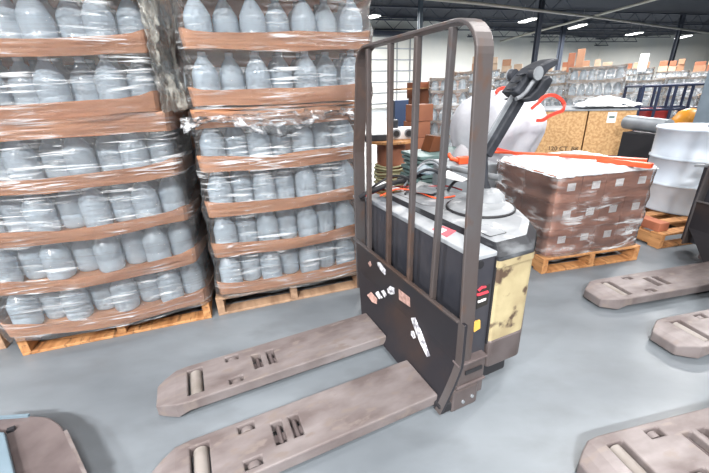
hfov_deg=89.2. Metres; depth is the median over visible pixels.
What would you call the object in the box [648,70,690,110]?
load
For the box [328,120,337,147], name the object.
water bottle
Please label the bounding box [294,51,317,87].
water bottle
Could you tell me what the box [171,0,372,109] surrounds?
film
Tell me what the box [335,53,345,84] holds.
water bottle
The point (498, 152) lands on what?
beam
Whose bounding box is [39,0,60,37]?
water bottle
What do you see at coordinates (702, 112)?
steel column
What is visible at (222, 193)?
water bottle
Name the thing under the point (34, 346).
wooden pallet
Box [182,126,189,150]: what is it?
water bottle
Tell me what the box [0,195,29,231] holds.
water bottle
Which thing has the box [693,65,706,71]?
carton
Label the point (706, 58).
wall
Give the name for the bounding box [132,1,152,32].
water bottle
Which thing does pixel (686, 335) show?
truck
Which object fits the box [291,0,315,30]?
water bottle
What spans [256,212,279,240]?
water bottle
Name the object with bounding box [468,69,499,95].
load
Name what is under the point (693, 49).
wall
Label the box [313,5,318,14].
water bottle
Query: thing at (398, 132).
instrument
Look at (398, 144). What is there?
cable reel
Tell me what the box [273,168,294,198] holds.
water bottle
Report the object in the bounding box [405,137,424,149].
carton
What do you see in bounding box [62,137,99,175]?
water bottle
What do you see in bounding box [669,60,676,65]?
carton
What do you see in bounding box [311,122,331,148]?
water bottle
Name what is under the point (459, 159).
tool
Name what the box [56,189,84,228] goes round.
water bottle
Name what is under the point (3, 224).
water bottle
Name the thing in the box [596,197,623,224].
carton
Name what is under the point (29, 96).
water bottle
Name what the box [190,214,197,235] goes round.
water bottle
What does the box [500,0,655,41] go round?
ceiling pipe
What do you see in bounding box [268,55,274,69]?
water bottle
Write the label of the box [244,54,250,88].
water bottle
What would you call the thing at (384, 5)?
ceiling
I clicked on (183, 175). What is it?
water bottle
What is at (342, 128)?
water bottle
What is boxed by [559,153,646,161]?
beam
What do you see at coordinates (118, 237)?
water bottle
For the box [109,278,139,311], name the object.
water bottle
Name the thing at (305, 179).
water bottle
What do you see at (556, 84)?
tray
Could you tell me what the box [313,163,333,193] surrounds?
water bottle
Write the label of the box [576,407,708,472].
truck
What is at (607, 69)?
load
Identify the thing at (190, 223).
water bottle
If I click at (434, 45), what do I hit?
wall
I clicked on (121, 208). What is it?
water bottle
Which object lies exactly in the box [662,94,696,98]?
tray
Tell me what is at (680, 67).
carton
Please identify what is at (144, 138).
water bottle
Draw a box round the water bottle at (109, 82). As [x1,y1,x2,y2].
[94,54,128,99]
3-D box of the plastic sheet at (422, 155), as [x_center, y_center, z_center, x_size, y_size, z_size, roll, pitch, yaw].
[0.940,-0.944,4.051,0.680,0.035,0.500,-9,23,-15]
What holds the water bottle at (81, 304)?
in the cardboard tray at (157, 307)
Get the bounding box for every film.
[0,0,187,122]
[0,109,219,342]
[137,0,193,112]
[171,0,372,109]
[180,107,353,137]
[188,107,355,297]
[495,159,656,248]
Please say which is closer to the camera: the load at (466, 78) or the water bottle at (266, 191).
the water bottle at (266, 191)
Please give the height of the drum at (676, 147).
0.775 m
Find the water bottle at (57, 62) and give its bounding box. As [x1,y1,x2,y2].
[51,58,74,100]
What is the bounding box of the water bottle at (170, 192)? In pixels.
[158,176,185,212]
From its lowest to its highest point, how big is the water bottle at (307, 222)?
0.255 m
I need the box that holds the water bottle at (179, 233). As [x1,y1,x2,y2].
[167,221,194,254]
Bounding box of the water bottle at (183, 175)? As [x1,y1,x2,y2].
[179,172,190,198]
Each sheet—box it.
[103,111,158,115]
[193,101,353,111]
[394,86,458,89]
[400,171,431,182]
[401,146,455,159]
[401,163,409,169]
[402,155,432,164]
[403,159,432,167]
[403,167,432,178]
[497,150,658,178]
[573,96,642,106]
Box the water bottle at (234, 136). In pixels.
[224,127,248,156]
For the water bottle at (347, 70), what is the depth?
2.11 m
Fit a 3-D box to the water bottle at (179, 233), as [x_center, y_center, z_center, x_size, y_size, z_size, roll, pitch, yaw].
[-1.086,-0.009,2.235,0.134,0.255,0.132,-3,22,0]
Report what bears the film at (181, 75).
attached to the cardboard tray at (149, 101)
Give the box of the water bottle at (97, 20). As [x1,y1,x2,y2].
[80,0,117,35]
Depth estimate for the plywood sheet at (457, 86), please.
7.75 m
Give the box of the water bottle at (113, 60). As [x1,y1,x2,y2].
[109,58,129,96]
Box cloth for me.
[449,144,468,159]
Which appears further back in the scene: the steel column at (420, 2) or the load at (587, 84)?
the steel column at (420, 2)
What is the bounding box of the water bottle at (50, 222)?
[21,194,61,231]
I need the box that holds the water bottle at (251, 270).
[240,253,261,280]
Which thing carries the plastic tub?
on the cart
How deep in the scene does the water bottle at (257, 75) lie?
1.96 m
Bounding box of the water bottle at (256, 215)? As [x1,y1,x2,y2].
[255,211,274,221]
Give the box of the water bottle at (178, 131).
[175,129,185,154]
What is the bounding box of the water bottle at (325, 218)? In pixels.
[314,203,333,232]
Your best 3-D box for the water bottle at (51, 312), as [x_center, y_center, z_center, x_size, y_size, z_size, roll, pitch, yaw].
[-1.780,0.351,2.131,0.134,0.255,0.132,-13,24,-24]
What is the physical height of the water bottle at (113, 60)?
0.255 m
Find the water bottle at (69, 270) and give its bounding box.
[39,243,76,280]
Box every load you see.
[428,76,469,137]
[454,71,472,94]
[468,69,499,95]
[492,78,505,89]
[540,72,568,105]
[543,70,559,105]
[557,71,589,104]
[564,64,627,101]
[589,69,619,89]
[622,79,666,106]
[624,67,655,95]
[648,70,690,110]
[660,76,706,118]
[685,71,707,99]
[694,93,700,105]
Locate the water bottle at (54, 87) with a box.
[32,56,72,102]
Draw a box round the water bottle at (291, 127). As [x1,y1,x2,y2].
[288,125,294,151]
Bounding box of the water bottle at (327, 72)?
[316,52,337,85]
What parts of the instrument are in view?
post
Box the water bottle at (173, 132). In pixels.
[171,130,183,155]
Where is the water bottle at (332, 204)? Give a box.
[330,201,339,225]
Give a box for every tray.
[0,29,179,69]
[0,90,184,120]
[0,109,189,141]
[0,136,195,195]
[0,171,201,248]
[0,214,209,295]
[0,252,215,336]
[11,0,172,27]
[178,27,369,66]
[179,0,363,25]
[188,83,354,106]
[190,104,353,129]
[196,135,352,172]
[204,170,353,217]
[210,219,354,257]
[215,250,355,294]
[429,88,468,93]
[430,76,468,81]
[430,116,450,122]
[430,130,450,137]
[433,103,458,108]
[454,71,472,74]
[544,72,568,75]
[550,82,565,86]
[565,93,622,97]
[567,77,624,82]
[569,64,627,70]
[591,81,618,82]
[623,89,663,94]
[625,79,665,82]
[626,73,652,75]
[656,70,689,72]
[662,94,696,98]
[664,85,703,87]
[667,76,706,79]
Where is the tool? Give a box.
[448,152,467,163]
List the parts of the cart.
rail, rail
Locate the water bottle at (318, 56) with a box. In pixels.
[314,54,321,66]
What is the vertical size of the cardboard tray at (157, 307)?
0.131 m
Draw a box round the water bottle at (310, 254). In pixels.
[299,245,319,272]
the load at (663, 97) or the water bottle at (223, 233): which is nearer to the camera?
the water bottle at (223, 233)
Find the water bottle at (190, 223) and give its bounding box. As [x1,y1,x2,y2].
[183,218,196,243]
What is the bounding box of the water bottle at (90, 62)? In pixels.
[85,59,96,71]
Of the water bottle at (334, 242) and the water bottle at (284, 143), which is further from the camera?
the water bottle at (334, 242)
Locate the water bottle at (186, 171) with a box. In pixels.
[184,170,192,193]
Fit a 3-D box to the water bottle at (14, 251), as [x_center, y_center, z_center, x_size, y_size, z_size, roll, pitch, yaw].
[-1.952,0.094,2.070,0.134,0.255,0.132,-19,27,-35]
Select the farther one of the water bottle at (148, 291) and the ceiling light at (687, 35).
the ceiling light at (687, 35)
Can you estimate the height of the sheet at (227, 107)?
0.012 m
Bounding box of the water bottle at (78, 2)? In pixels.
[73,0,82,8]
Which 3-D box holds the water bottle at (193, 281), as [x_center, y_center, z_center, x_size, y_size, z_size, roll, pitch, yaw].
[-1.061,0.237,2.340,0.134,0.255,0.132,-1,22,4]
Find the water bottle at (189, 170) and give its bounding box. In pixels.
[188,167,194,188]
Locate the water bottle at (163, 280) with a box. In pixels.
[156,269,183,302]
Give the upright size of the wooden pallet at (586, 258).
0.125 m
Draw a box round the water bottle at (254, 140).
[247,126,271,155]
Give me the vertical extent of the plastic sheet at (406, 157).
0.035 m
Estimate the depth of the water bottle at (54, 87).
1.70 m
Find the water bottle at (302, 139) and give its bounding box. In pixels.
[291,124,313,151]
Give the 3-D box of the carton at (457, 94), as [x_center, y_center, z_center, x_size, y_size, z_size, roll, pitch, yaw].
[2.100,-3.441,8.375,0.550,0.366,0.550,-12,24,-23]
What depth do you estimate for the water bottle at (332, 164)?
2.45 m
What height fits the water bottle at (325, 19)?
0.255 m
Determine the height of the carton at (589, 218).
0.200 m
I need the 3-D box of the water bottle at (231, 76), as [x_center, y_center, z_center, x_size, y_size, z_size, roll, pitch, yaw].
[-0.693,-0.897,2.035,0.134,0.255,0.132,-22,29,-40]
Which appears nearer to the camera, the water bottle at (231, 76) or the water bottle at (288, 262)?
the water bottle at (231, 76)
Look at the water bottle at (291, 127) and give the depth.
2.29 m
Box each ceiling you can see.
[164,0,708,50]
[164,31,638,43]
[167,27,672,37]
[170,0,573,11]
[171,38,609,45]
[172,13,708,31]
[175,4,708,24]
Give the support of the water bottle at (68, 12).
in the cardboard tray at (118, 46)
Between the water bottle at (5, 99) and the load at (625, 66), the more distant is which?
the load at (625, 66)
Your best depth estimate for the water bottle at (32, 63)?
1.85 m
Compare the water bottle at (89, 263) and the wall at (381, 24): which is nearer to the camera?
the water bottle at (89, 263)
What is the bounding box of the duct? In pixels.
[621,115,674,132]
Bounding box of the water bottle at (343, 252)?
[335,238,354,264]
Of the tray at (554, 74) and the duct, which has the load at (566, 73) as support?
the tray at (554, 74)
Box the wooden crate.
[535,105,638,154]
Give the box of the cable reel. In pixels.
[365,139,410,196]
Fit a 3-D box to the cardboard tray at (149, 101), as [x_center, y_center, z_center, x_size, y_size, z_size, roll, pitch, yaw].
[-1.685,-0.809,2.220,1.155,0.129,1.314,-9,23,-16]
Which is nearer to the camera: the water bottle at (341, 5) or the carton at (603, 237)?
the water bottle at (341, 5)
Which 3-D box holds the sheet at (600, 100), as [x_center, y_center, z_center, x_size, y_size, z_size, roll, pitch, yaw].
[3.663,-1.973,5.240,0.775,0.149,0.741,8,24,24]
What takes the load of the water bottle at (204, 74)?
in the cardboard tray at (263, 96)
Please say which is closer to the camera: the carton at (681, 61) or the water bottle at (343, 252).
the water bottle at (343, 252)
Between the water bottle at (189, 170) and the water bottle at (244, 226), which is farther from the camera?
the water bottle at (189, 170)
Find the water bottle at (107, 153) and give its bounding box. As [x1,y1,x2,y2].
[95,135,122,171]
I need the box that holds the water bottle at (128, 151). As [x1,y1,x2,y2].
[118,132,150,168]
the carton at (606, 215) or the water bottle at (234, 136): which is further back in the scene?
the carton at (606, 215)
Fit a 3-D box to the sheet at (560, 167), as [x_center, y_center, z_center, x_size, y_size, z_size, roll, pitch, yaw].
[1.724,-0.594,2.861,0.860,0.051,0.748,-7,22,-11]
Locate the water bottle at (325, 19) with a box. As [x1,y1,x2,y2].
[315,0,336,31]
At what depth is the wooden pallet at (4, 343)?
2.12 m
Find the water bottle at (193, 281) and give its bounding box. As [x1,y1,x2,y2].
[180,262,204,293]
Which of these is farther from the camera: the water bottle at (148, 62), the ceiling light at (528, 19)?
the ceiling light at (528, 19)
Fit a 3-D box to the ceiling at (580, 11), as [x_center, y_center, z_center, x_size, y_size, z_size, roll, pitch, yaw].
[6.949,-13.955,22.599,57.819,0.775,0.100,-9,23,-16]
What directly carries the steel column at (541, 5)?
on the floor
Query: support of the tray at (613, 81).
on the load at (607, 69)
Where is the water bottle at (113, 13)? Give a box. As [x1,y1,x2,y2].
[101,0,118,33]
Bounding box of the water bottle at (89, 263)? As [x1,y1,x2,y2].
[71,240,98,271]
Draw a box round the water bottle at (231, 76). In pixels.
[219,53,245,89]
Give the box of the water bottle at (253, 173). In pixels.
[251,170,269,180]
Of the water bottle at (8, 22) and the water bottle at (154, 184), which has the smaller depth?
the water bottle at (8, 22)
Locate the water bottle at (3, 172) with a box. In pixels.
[0,142,9,180]
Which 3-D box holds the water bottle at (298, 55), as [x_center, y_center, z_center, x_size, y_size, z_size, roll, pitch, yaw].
[-0.330,-0.990,2.227,0.134,0.255,0.132,-3,22,-2]
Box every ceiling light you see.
[369,13,380,18]
[518,2,536,22]
[568,10,587,28]
[625,20,643,35]
[674,25,692,37]
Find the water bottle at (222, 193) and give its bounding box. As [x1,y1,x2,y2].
[207,172,232,202]
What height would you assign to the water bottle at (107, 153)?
0.255 m
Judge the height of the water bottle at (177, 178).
0.255 m
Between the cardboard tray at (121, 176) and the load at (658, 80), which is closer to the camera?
the cardboard tray at (121, 176)
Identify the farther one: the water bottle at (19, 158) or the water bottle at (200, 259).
the water bottle at (200, 259)
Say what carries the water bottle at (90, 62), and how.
in the cardboard tray at (149, 101)
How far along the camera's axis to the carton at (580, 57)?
13.53 m
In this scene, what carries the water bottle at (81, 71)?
in the cardboard tray at (149, 101)
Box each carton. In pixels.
[404,121,429,137]
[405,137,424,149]
[406,104,432,121]
[407,82,427,98]
[420,88,443,103]
[428,80,461,96]
[493,57,497,63]
[497,183,522,211]
[499,160,525,191]
[501,66,511,71]
[502,59,511,65]
[514,64,522,70]
[521,193,577,230]
[523,169,582,204]
[531,222,572,255]
[566,53,575,71]
[568,225,594,251]
[573,200,600,227]
[575,49,585,76]
[578,174,607,201]
[583,60,589,65]
[590,222,617,248]
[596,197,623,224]
[602,62,612,65]
[602,171,630,198]
[613,220,639,245]
[618,194,646,221]
[625,169,652,196]
[637,54,649,71]
[658,66,667,71]
[659,61,668,65]
[668,66,675,70]
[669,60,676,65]
[675,64,684,70]
[678,59,685,63]
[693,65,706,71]
[694,61,706,65]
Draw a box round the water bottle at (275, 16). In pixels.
[265,0,289,31]
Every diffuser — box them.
[518,18,536,22]
[568,24,587,28]
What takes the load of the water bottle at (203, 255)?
in the cardboard tray at (157, 307)
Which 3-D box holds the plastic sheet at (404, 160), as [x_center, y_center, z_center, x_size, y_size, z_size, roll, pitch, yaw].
[0.968,-0.853,4.088,0.680,0.035,0.500,-8,23,-13]
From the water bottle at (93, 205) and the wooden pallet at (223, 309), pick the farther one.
the wooden pallet at (223, 309)
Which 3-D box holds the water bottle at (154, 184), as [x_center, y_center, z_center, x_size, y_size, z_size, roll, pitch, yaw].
[-1.239,-0.270,2.180,0.134,0.255,0.132,-9,23,-15]
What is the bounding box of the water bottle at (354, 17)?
[339,0,362,31]
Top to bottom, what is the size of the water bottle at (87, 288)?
0.255 m
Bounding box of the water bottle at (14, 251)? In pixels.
[3,247,24,275]
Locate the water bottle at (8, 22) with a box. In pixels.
[0,0,22,38]
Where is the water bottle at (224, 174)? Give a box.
[208,172,229,182]
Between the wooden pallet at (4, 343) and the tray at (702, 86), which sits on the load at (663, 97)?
the tray at (702, 86)
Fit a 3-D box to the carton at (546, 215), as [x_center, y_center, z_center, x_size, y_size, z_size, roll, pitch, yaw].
[1.478,-0.204,2.757,0.198,0.200,0.350,-7,22,-10]
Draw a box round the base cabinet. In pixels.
[393,100,408,126]
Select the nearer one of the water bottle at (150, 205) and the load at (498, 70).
the water bottle at (150, 205)
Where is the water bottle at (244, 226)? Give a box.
[235,214,257,241]
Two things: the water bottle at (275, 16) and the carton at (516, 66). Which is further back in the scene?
the carton at (516, 66)
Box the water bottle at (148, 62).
[146,61,165,93]
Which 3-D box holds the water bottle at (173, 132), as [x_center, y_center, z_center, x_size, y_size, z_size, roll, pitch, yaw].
[-1.196,-0.617,2.318,0.134,0.255,0.132,-8,23,-14]
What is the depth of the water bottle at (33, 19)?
1.60 m
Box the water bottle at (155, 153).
[147,131,175,163]
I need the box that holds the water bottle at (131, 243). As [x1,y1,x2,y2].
[121,230,146,263]
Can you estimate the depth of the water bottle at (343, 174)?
2.32 m
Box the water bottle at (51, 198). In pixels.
[42,192,62,224]
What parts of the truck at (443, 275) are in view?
carriage plate, backrest frame, loose panel, loose panel, battery lid, loose panel, foot plate, decal panel, tiller arm, rust trim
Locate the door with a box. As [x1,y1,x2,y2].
[372,35,413,107]
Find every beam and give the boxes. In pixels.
[495,151,596,156]
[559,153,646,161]
[596,158,653,168]
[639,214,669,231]
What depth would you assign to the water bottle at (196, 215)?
2.67 m
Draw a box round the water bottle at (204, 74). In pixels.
[192,51,220,89]
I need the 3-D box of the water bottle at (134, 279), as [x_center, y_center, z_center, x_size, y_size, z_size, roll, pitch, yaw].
[-1.448,0.264,2.314,0.134,0.255,0.132,-8,23,-12]
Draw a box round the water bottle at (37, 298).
[32,294,44,313]
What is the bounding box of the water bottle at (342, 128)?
[333,120,353,147]
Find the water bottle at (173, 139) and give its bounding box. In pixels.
[164,131,179,156]
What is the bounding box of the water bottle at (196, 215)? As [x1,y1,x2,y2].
[194,212,199,228]
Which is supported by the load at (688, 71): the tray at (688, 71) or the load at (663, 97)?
the tray at (688, 71)
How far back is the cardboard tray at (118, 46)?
1.66 m
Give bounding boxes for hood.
[392,190,528,241]
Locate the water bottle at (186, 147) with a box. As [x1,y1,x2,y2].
[178,127,187,152]
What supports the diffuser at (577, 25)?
attached to the ceiling light at (580, 24)
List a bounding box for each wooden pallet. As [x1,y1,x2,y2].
[0,329,13,349]
[14,285,213,355]
[215,271,356,315]
[531,243,640,273]
[636,207,692,248]
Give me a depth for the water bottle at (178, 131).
2.46 m
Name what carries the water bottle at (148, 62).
in the cardboard tray at (149, 101)
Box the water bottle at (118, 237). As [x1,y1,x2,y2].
[113,235,125,259]
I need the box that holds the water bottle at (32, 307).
[6,294,43,323]
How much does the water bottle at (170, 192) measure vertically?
0.255 m
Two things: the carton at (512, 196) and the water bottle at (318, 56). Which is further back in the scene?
the carton at (512, 196)
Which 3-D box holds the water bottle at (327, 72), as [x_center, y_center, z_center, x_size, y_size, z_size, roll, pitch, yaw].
[-0.172,-0.980,2.186,0.134,0.255,0.132,-2,22,0]
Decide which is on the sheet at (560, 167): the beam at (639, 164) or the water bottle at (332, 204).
the beam at (639, 164)
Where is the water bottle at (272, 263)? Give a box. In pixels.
[260,251,281,278]
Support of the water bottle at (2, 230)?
in the cardboard tray at (183, 213)
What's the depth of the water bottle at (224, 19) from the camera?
1.89 m
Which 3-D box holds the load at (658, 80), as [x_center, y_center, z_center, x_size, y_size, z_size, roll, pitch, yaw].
[6.839,-3.074,8.673,0.809,1.314,1.033,14,27,34]
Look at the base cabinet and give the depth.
11.88 m
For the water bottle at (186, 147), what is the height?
0.255 m
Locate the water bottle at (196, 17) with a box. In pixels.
[183,0,212,31]
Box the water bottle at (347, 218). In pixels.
[335,200,354,228]
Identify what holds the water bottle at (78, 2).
in the cardboard tray at (118, 46)
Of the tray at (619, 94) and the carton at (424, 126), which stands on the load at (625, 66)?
the tray at (619, 94)
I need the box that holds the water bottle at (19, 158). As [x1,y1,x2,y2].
[1,140,44,179]
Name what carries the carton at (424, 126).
on the carton at (420, 140)
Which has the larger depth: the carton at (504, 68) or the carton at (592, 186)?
the carton at (504, 68)
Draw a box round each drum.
[645,123,708,215]
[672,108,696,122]
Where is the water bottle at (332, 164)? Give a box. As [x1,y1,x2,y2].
[329,161,339,189]
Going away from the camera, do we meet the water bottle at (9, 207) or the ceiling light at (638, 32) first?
the water bottle at (9, 207)
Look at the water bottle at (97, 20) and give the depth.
1.67 m
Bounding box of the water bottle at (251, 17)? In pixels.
[239,0,266,31]
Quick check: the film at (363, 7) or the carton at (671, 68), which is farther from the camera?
the carton at (671, 68)
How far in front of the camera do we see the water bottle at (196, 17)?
1.79 m
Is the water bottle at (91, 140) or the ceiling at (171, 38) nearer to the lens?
the water bottle at (91, 140)
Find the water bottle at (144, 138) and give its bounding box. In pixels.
[135,132,150,162]
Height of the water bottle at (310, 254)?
0.255 m
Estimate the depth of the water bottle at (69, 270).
1.97 m
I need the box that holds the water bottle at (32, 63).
[28,60,37,70]
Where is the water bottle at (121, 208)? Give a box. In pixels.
[108,184,135,221]
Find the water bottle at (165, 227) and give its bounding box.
[157,224,171,251]
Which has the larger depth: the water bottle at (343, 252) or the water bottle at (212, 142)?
the water bottle at (343, 252)
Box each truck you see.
[152,18,557,472]
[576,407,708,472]
[584,163,708,358]
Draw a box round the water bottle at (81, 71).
[69,56,98,100]
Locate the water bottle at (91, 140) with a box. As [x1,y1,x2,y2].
[81,136,101,171]
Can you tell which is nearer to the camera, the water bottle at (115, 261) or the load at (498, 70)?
the water bottle at (115, 261)
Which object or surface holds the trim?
attached to the wall at (381, 24)
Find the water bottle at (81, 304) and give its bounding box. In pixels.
[59,288,93,320]
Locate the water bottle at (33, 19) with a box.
[15,0,58,38]
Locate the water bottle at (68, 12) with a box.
[55,0,85,37]
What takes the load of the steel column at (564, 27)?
on the floor
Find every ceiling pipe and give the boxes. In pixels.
[428,0,708,33]
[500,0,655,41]
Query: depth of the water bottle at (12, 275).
1.92 m
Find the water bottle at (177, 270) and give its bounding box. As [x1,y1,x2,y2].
[174,267,182,286]
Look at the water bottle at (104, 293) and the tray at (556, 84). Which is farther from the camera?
the tray at (556, 84)
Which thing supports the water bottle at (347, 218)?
in the cardboard tray at (236, 248)
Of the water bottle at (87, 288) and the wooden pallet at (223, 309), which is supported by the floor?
the wooden pallet at (223, 309)
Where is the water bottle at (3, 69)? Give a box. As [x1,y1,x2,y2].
[0,60,15,104]
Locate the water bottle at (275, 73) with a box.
[269,52,292,87]
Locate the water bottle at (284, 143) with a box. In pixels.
[269,125,291,155]
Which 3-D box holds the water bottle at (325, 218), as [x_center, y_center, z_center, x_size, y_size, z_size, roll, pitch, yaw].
[-0.213,-0.160,2.493,0.134,0.255,0.132,-18,27,-33]
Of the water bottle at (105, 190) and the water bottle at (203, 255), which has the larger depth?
the water bottle at (203, 255)
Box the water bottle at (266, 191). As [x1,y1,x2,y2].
[252,170,276,200]
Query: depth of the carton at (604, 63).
14.55 m
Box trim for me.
[373,30,422,36]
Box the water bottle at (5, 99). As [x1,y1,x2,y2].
[0,77,12,104]
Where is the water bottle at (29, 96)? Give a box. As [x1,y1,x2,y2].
[7,57,38,104]
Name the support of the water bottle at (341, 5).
in the cardboard tray at (214, 45)
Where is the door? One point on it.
(403, 50)
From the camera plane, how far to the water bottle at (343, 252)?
2.51 m
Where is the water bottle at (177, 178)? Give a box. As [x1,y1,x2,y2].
[172,175,188,204]
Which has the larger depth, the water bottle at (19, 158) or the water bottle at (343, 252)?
the water bottle at (343, 252)
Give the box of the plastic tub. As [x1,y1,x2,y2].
[635,108,667,130]
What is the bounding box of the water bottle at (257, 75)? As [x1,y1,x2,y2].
[245,51,270,88]
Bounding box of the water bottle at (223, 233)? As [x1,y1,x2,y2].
[213,217,237,243]
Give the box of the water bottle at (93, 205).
[78,187,113,227]
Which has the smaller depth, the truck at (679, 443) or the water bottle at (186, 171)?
the truck at (679, 443)
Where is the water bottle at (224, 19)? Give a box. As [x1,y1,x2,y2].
[212,0,239,31]
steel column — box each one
[417,0,422,81]
[531,0,544,62]
[552,19,567,86]
[665,15,685,77]
[693,70,708,122]
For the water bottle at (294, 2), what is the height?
0.255 m
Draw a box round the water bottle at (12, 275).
[0,248,23,281]
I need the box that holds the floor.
[0,88,708,472]
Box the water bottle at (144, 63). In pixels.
[140,58,161,92]
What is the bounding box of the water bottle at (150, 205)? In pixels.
[131,181,161,218]
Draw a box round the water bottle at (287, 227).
[276,209,297,238]
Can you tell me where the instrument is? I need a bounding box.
[393,119,410,138]
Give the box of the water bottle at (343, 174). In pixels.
[334,159,353,188]
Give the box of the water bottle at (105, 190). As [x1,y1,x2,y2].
[96,185,114,218]
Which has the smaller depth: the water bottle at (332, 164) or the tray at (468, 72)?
the water bottle at (332, 164)
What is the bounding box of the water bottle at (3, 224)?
[0,196,7,231]
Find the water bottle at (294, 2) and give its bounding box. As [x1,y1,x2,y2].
[288,1,296,30]
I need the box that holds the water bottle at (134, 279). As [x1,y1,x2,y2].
[131,277,139,295]
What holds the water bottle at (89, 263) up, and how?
in the cardboard tray at (81, 279)
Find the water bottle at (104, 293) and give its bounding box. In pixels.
[89,282,114,309]
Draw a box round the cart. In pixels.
[621,82,704,130]
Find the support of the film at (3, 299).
attached to the cardboard tray at (157, 307)
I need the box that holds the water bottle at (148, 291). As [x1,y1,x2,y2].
[136,273,159,301]
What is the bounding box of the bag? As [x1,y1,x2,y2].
[450,86,565,184]
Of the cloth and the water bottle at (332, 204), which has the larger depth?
the cloth
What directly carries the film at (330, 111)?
attached to the film at (196, 135)
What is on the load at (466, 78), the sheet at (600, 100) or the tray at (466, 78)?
the tray at (466, 78)
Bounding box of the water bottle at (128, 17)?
[115,0,147,33]
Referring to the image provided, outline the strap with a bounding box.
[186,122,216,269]
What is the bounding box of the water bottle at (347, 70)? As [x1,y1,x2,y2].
[340,50,355,84]
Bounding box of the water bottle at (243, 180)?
[230,171,254,201]
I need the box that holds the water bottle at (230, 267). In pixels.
[219,257,242,282]
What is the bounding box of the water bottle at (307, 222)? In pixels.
[297,206,317,236]
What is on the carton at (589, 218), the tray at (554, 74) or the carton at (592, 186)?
the carton at (592, 186)
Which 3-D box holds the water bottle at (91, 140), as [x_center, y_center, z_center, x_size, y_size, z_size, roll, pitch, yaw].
[-1.484,-0.480,2.011,0.134,0.255,0.132,-13,24,-24]
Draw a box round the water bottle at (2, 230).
[0,221,4,232]
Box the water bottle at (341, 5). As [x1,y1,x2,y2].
[335,3,344,31]
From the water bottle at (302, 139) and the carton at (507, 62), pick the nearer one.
the water bottle at (302, 139)
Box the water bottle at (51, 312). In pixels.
[39,291,65,318]
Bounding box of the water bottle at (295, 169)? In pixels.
[291,167,298,194]
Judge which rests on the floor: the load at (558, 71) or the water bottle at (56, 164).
the load at (558, 71)
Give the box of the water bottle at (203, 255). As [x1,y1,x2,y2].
[201,250,207,267]
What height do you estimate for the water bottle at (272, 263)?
0.255 m
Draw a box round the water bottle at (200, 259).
[196,255,206,278]
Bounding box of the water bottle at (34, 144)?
[22,139,46,177]
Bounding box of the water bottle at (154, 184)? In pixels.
[146,180,161,210]
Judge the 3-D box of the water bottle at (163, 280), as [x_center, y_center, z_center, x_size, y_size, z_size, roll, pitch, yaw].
[-1.159,0.280,2.243,0.134,0.255,0.132,-7,23,-12]
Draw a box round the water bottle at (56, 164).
[38,138,68,177]
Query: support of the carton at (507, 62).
on the carton at (504, 68)
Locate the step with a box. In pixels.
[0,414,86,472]
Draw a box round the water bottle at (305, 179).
[295,165,316,196]
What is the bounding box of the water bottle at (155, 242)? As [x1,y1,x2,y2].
[142,226,171,261]
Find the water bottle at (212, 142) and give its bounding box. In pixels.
[199,128,225,155]
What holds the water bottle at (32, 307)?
in the cardboard tray at (157, 307)
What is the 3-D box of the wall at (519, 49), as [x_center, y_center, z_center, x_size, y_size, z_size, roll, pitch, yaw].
[21.409,-18.456,38.948,18.966,5.950,0.200,-16,26,-30]
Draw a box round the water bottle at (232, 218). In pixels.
[214,216,236,232]
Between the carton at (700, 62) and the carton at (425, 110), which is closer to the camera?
the carton at (425, 110)
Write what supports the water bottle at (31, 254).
in the cardboard tray at (81, 279)
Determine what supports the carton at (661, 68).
on the load at (688, 71)
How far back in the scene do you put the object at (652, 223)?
3.06 m
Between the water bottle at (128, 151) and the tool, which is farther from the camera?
the tool
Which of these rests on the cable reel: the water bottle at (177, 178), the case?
the case
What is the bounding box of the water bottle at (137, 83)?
[126,56,156,96]
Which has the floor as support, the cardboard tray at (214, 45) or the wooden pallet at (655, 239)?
the wooden pallet at (655, 239)
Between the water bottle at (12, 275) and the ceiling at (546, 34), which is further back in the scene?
the ceiling at (546, 34)
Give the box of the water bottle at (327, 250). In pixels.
[315,241,334,266]
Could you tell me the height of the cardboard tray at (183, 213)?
0.128 m
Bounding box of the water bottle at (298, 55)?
[291,53,300,87]
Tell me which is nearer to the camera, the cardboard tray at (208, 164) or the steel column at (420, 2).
the cardboard tray at (208, 164)
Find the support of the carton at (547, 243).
on the wooden pallet at (586, 258)
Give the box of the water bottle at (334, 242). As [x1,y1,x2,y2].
[332,239,338,258]
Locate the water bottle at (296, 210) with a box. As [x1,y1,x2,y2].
[293,208,299,230]
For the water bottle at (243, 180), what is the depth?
2.21 m
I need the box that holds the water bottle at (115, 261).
[92,236,125,272]
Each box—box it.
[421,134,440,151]
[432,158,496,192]
[617,131,655,161]
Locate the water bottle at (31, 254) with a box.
[17,245,46,279]
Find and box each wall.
[370,16,417,109]
[421,21,500,87]
[497,31,601,92]
[593,33,708,91]
[699,44,708,81]
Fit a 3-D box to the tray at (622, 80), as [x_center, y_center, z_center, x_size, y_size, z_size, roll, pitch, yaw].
[5.101,-3.302,7.612,1.031,0.084,1.000,11,26,30]
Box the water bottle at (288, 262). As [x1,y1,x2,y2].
[279,248,298,273]
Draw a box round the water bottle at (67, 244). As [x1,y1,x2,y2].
[62,242,77,266]
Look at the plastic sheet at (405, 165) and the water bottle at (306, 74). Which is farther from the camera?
the plastic sheet at (405, 165)
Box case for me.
[365,133,386,141]
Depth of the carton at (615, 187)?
2.60 m
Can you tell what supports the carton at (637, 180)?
on the carton at (632, 212)
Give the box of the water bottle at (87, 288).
[85,287,93,304]
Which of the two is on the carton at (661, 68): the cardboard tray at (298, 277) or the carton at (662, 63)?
the carton at (662, 63)

